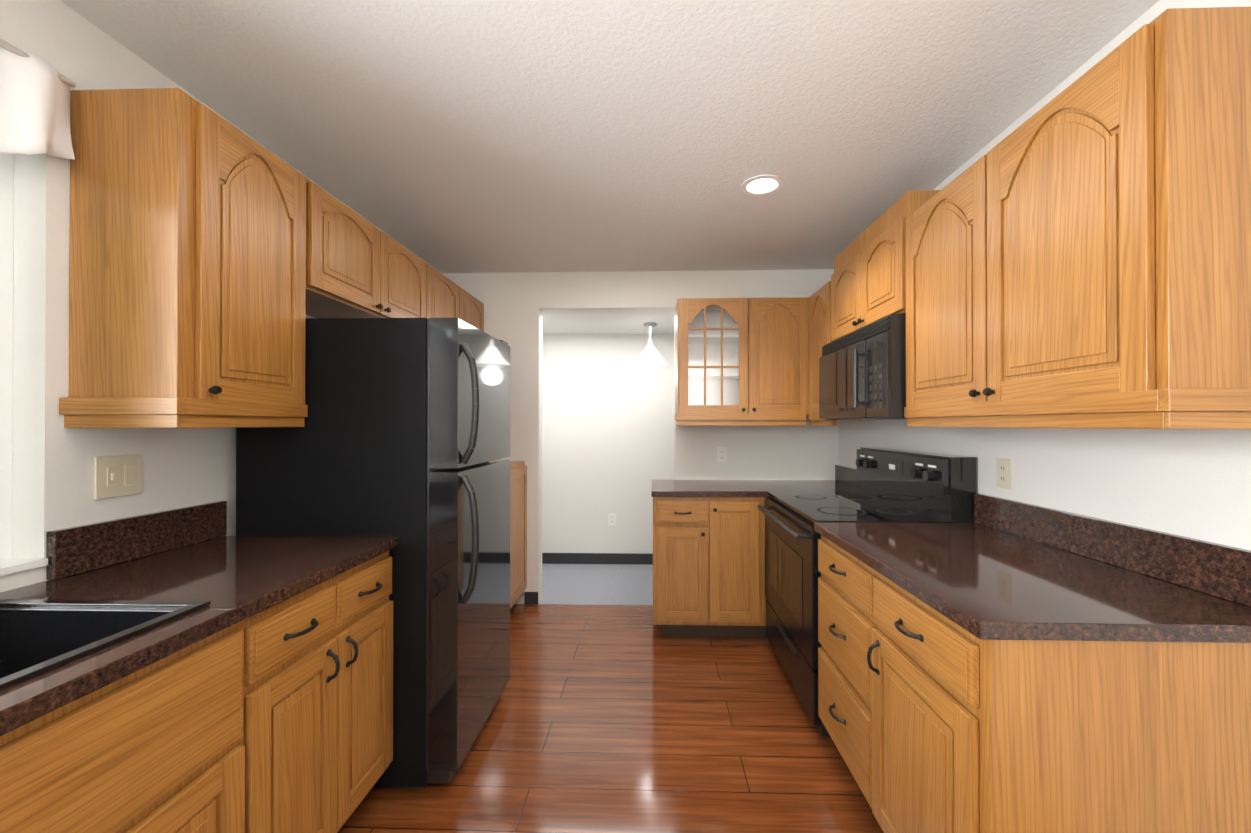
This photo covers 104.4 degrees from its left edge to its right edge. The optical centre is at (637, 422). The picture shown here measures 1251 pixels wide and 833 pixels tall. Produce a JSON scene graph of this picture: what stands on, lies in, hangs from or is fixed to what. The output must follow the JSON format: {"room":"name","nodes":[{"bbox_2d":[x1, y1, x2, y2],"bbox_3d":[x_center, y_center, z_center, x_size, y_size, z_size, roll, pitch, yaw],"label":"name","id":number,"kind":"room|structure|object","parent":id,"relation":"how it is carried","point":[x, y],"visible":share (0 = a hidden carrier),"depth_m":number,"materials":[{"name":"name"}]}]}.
{"room":"kitchen","nodes":[
{"label":"kitchen","id":0,"kind":"room"},
{"bbox_2d":[0,0,441,591],"bbox_3d":[-1.588,0.105,1.171,0.140,2.420,7.140,0,0,2],"label":"wall","id":1,"kind":"structure","parent":0,"point":[52,470],"depth_m":1.27,"materials":[{"name":"paint"}]},
{"bbox_2d":[0,152,13,559],"bbox_3d":[-1.655,-0.214,0.244,0.045,1.150,1.998,0,0,2],"label":"window","id":2,"kind":"structure","parent":1,"relation":"in","point":[6,260],"depth_m":1.23,"materials":[{"name":"white"}]},
{"bbox_2d":[0,558,47,575],"bbox_3d":[-1.584,0.351,0.239,0.097,0.017,1.998,0,0,2],"label":"window sill","id":3,"kind":"structure","parent":1,"relation":"attached to","point":[10,565],"depth_m":1.20,"materials":[{"name":"white"}]},
{"bbox_2d":[0,38,76,159],"bbox_3d":[-1.501,-0.765,0.231,0.071,0.271,2.082,0,0,2],"label":"valance curtain","id":4,"kind":"object","parent":1,"relation":"attached to","point":[34,104],"visible":0.98,"depth_m":1.17,"materials":[{"name":"white fabric"}]},
{"bbox_2d":[94,454,141,499],"bbox_3d":[-1.503,0.156,1.408,0.016,0.120,0.120,0,0,2],"label":"light switch","id":5,"kind":"object","parent":1,"relation":"attached to","point":[117,475],"visible":1,"depth_m":1.40,"materials":[{"name":"beige plastic"}]},
{"bbox_2d":[46,501,226,579],"bbox_3d":[-1.494,0.343,1.489,0.024,0.124,0.501,0,0,2],"label":"backsplash","id":6,"kind":"structure","parent":1,"relation":"attached to","point":[70,551],"depth_m":1.41,"materials":[{"name":"brown stone"}]},
{"bbox_2d":[59,88,307,427],"bbox_3d":[-1.333,-0.434,1.500,0.345,0.900,0.476,0,0,2],"label":"upper cabinet","id":7,"kind":"object","parent":1,"relation":"attached to","point":[187,277],"visible":1,"depth_m":1.29,"materials":[{"name":"brown wood"}]},
{"bbox_2d":[305,179,436,318],"bbox_3d":[-1.324,-0.681,2.227,0.319,0.400,0.966,0,0,2],"label":"upper cabinet","id":8,"kind":"object","parent":1,"relation":"attached to","point":[358,266],"depth_m":2.05,"materials":[{"name":"brown wood"}]},
{"bbox_2d":[437,271,483,331],"bbox_3d":[-1.298,-0.677,3.070,0.319,0.400,0.966,0,0,2],"label":"upper cabinet","id":9,"kind":"object","parent":1,"relation":"attached to","point":[453,301],"depth_m":3.06,"materials":[{"name":"brown wood"}]},
{"bbox_2d":[539,564,652,604],"bbox_3d":[0.013,1.378,4.097,3.160,0.100,1.180,0,0,2],"label":"floor","id":10,"kind":"structure","parent":0,"point":[601,584],"depth_m":3.96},
{"bbox_2d":[542,334,673,553],"bbox_3d":[0.029,0.252,4.612,2.880,2.155,0.140,0,0,2],"label":"wall","id":11,"kind":"structure","parent":0,"point":[607,427],"depth_m":4.55,"materials":[{"name":"paint"}]},
{"bbox_2d":[542,553,652,564],"bbox_3d":[0.027,1.279,4.530,2.876,0.099,0.011,0,0,2],"label":"baseboard","id":12,"kind":"structure","parent":11,"relation":"attached to","point":[593,558],"depth_m":4.54,"materials":[{"name":"grey"}]},
{"bbox_2d":[608,513,615,524],"bbox_3d":[-0.243,0.910,4.543,0.070,0.114,0.008,0,0,2],"label":"outlet","id":13,"kind":"object","parent":11,"relation":"attached to","point":[611,518],"visible":1,"depth_m":4.54,"materials":[{"name":"white plastic"}]},
{"bbox_2d":[543,311,673,334],"bbox_3d":[0.015,-0.877,4.167,3.160,0.100,1.060,0,0,2],"label":"ceiling","id":14,"kind":"structure","parent":0,"point":[564,323],"depth_m":4.03,"materials":[{"name":"white paint"}]},
{"bbox_2d":[632,322,668,366],"bbox_3d":[0.102,-0.652,4.068,0.316,0.349,0.316,0,0,2],"label":"pendant light","id":15,"kind":"object","parent":14,"relation":"hanging from","point":[650,356],"visible":1,"depth_m":4.01,"materials":[{"name":"white glass"}]},
{"bbox_2d":[60,0,1158,272],"bbox_3d":[-0.096,-1.158,0.600,3.160,0.100,6.080,0,0,2],"label":"ceiling","id":16,"kind":"structure","parent":0,"point":[474,136],"depth_m":1.68,"materials":[{"name":"white paint"}]},
{"bbox_2d":[741,175,783,195],"bbox_3d":[0.576,-1.097,2.249,0.190,0.005,0.190,0,0,2],"label":"recessed light","id":17,"kind":"object","parent":16,"relation":"in","point":[760,185],"visible":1,"depth_m":2.25,"materials":[{"name":"white glass"}]},
{"bbox_2d":[338,604,883,832],"bbox_3d":[-0.097,1.362,0.528,3.160,0.100,5.960,0,0,2],"label":"floor","id":18,"kind":"structure","parent":0,"point":[615,719],"depth_m":1.95,"materials":[{"name":"brown wood"}]},
{"bbox_2d":[0,687,283,832],"bbox_3d":[-1.213,0.982,0.641,0.638,0.660,1.056,0,0,2],"label":"base cabinet","id":19,"kind":"object","parent":18,"relation":"on","point":[277,718],"depth_m":0.88,"materials":[{"name":"brown wood"}]},
{"bbox_2d":[29,551,392,832],"bbox_3d":[-1.190,0.879,1.381,0.638,0.874,0.687,0,0,2],"label":"base cabinet","id":20,"kind":"object","parent":18,"relation":"on","point":[329,645],"depth_m":1.28,"materials":[{"name":"brown wood"}]},
{"bbox_2d":[0,536,396,735],"bbox_3d":[-1.222,0.418,0.229,0.646,0.035,3.003,0,0,2],"label":"countertop","id":21,"kind":"structure","parent":20,"relation":"on","point":[233,580],"depth_m":1.18,"materials":[{"name":"brown stone"}]},
{"bbox_2d":[0,599,209,689],"bbox_3d":[-1.220,0.503,0.637,0.524,0.219,0.884,0,0,2],"label":"sink","id":22,"kind":"object","parent":21,"relation":"in","point":[38,636],"visible":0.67,"depth_m":1.04,"materials":[{"name":"black"}]},
{"bbox_2d":[236,318,509,787],"bbox_3d":[-1.006,0.466,2.053,0.870,1.705,0.640,0,0,2],"label":"fridge","id":23,"kind":"object","parent":18,"relation":"on","point":[403,435],"visible":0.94,"depth_m":1.74,"materials":[{"name":"black metal"}]},
{"bbox_2d":[510,461,526,608],"bbox_3d":[-1.140,0.803,2.983,0.638,1.040,1.116,0,0,2],"label":"base cabinet","id":24,"kind":"object","parent":18,"relation":"on","point":[518,528],"visible":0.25,"depth_m":3.29,"materials":[{"name":"brown wood"}]},
{"bbox_2d":[653,497,760,636],"bbox_3d":[0.415,0.887,3.194,0.635,0.874,0.598,0,0,2],"label":"base cabinet","id":25,"kind":"object","parent":18,"relation":"on","point":[708,566],"depth_m":2.90,"materials":[{"name":"brown wood"}]},
{"bbox_2d":[651,480,859,496],"bbox_3d":[0.756,0.431,3.183,1.334,0.035,0.604,0,0,2],"label":"countertop","id":26,"kind":"structure","parent":25,"relation":"on","point":[710,488],"depth_m":3.06,"materials":[{"name":"brown stone"}]},
{"bbox_2d":[761,497,765,636],"bbox_3d":[1.049,0.887,3.175,0.746,0.874,0.598,0,0,2],"label":"base cabinet","id":27,"kind":"object","parent":18,"relation":"on","point":[763,599],"depth_m":2.91,"materials":[{"name":"brown wood"}]},
{"bbox_2d":[757,447,975,737],"bbox_3d":[1.034,0.733,2.415,0.710,1.175,0.872,0,0,2],"label":"range","id":28,"kind":"object","parent":18,"relation":"on","point":[901,486],"visible":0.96,"depth_m":2.23,"materials":[{"name":"black metal"}]},
{"bbox_2d":[818,535,1250,832],"bbox_3d":[1.024,0.879,1.472,0.691,0.874,0.992,0,0,2],"label":"base cabinet","id":29,"kind":"object","parent":18,"relation":"on","point":[933,720],"visible":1,"depth_m":0.98,"materials":[{"name":"brown wood"}]},
{"bbox_2d":[814,522,1250,642],"bbox_3d":[1.037,0.423,1.470,0.666,0.035,1.008,0,0,2],"label":"countertop","id":30,"kind":"structure","parent":29,"relation":"on","point":[979,581],"depth_m":1.18,"materials":[{"name":"brown stone"}]},
{"bbox_2d":[442,269,838,603],"bbox_3d":[-0.003,0.115,3.573,2.880,2.420,0.120,0,0,2],"label":"wall","id":31,"kind":"structure","parent":0,"point":[517,305],"depth_m":3.52,"materials":[{"name":"paint"}]},
{"bbox_2d":[524,592,537,604],"bbox_3d":[-0.775,1.280,3.525,0.099,0.089,0.011,0,0,2],"label":"baseboard","id":32,"kind":"structure","parent":31,"relation":"attached to","point":[530,598],"depth_m":3.52,"materials":[{"name":"grey"}]},
{"bbox_2d":[717,447,726,462],"bbox_3d":[0.605,0.235,3.489,0.070,0.114,0.008,0,0,2],"label":"electrical outlet","id":33,"kind":"object","parent":31,"relation":"attached to","point":[721,454],"visible":1,"depth_m":3.49,"materials":[{"name":"white plastic"}]},
{"bbox_2d":[675,297,808,425],"bbox_3d":[0.838,-0.396,3.309,1.179,0.840,0.355,0,0,2],"label":"upper cabinet","id":34,"kind":"object","parent":31,"relation":"attached to","point":[741,361],"visible":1,"depth_m":3.17,"materials":[{"name":"brown wood"}]},
{"bbox_2d":[839,0,1250,549],"bbox_3d":[1.430,0.104,1.077,0.140,2.420,7.140,0,0,2],"label":"wall","id":35,"kind":"structure","parent":0,"point":[1193,483],"depth_m":1.40,"materials":[{"name":"paint"}]},
{"bbox_2d":[808,281,836,425],"bbox_3d":[1.244,-0.397,2.956,0.345,0.840,0.417,0,0,2],"label":"upper cabinet","id":36,"kind":"object","parent":35,"relation":"attached to","point":[819,318],"visible":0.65,"depth_m":2.98,"materials":[{"name":"brown wood"}]},
{"bbox_2d":[835,465,859,486],"bbox_3d":[1.411,0.358,3.176,0.024,0.109,0.578,0,0,2],"label":"backsplash","id":37,"kind":"structure","parent":35,"relation":"attached to","point":[847,475],"depth_m":3.24,"materials":[{"name":"brown stone"}]},
{"bbox_2d":[831,190,940,340],"bbox_3d":[1.225,-0.688,2.344,0.345,0.485,0.802,0,0,2],"label":"upper cabinet","id":38,"kind":"object","parent":35,"relation":"attached to","point":[868,281],"visible":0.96,"depth_m":2.21,"materials":[{"name":"brown wood"}]},
{"bbox_2d":[819,314,906,419],"bbox_3d":[1.185,-0.225,2.344,0.421,0.420,0.794,0,0,2],"label":"microwave","id":39,"kind":"object","parent":38,"relation":"attached to","point":[862,373],"visible":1,"depth_m":2.14,"materials":[{"name":"black metal"}]},
{"bbox_2d":[997,457,1011,489],"bbox_3d":[1.379,0.193,1.829,0.008,0.114,0.070,0,0,2],"label":"electrical outlet","id":40,"kind":"object","parent":35,"relation":"attached to","point":[1004,473],"visible":1,"depth_m":1.82,"materials":[{"name":"beige plastic"}]},
{"bbox_2d":[904,6,1250,428],"bbox_3d":[1.197,-0.404,1.440,0.345,0.840,0.998,0,0,2],"label":"upper cabinet","id":41,"kind":"object","parent":35,"relation":"attached to","point":[1078,252],"visible":1,"depth_m":1.07,"materials":[{"name":"brown wood"}]},
{"bbox_2d":[974,493,1250,606],"bbox_3d":[1.358,0.345,1.462,0.024,0.119,1.004,0,0,2],"label":"backsplash","id":42,"kind":"structure","parent":35,"relation":"attached to","point":[1217,570],"depth_m":1.31,"materials":[{"name":"brown stone"}]}
]}

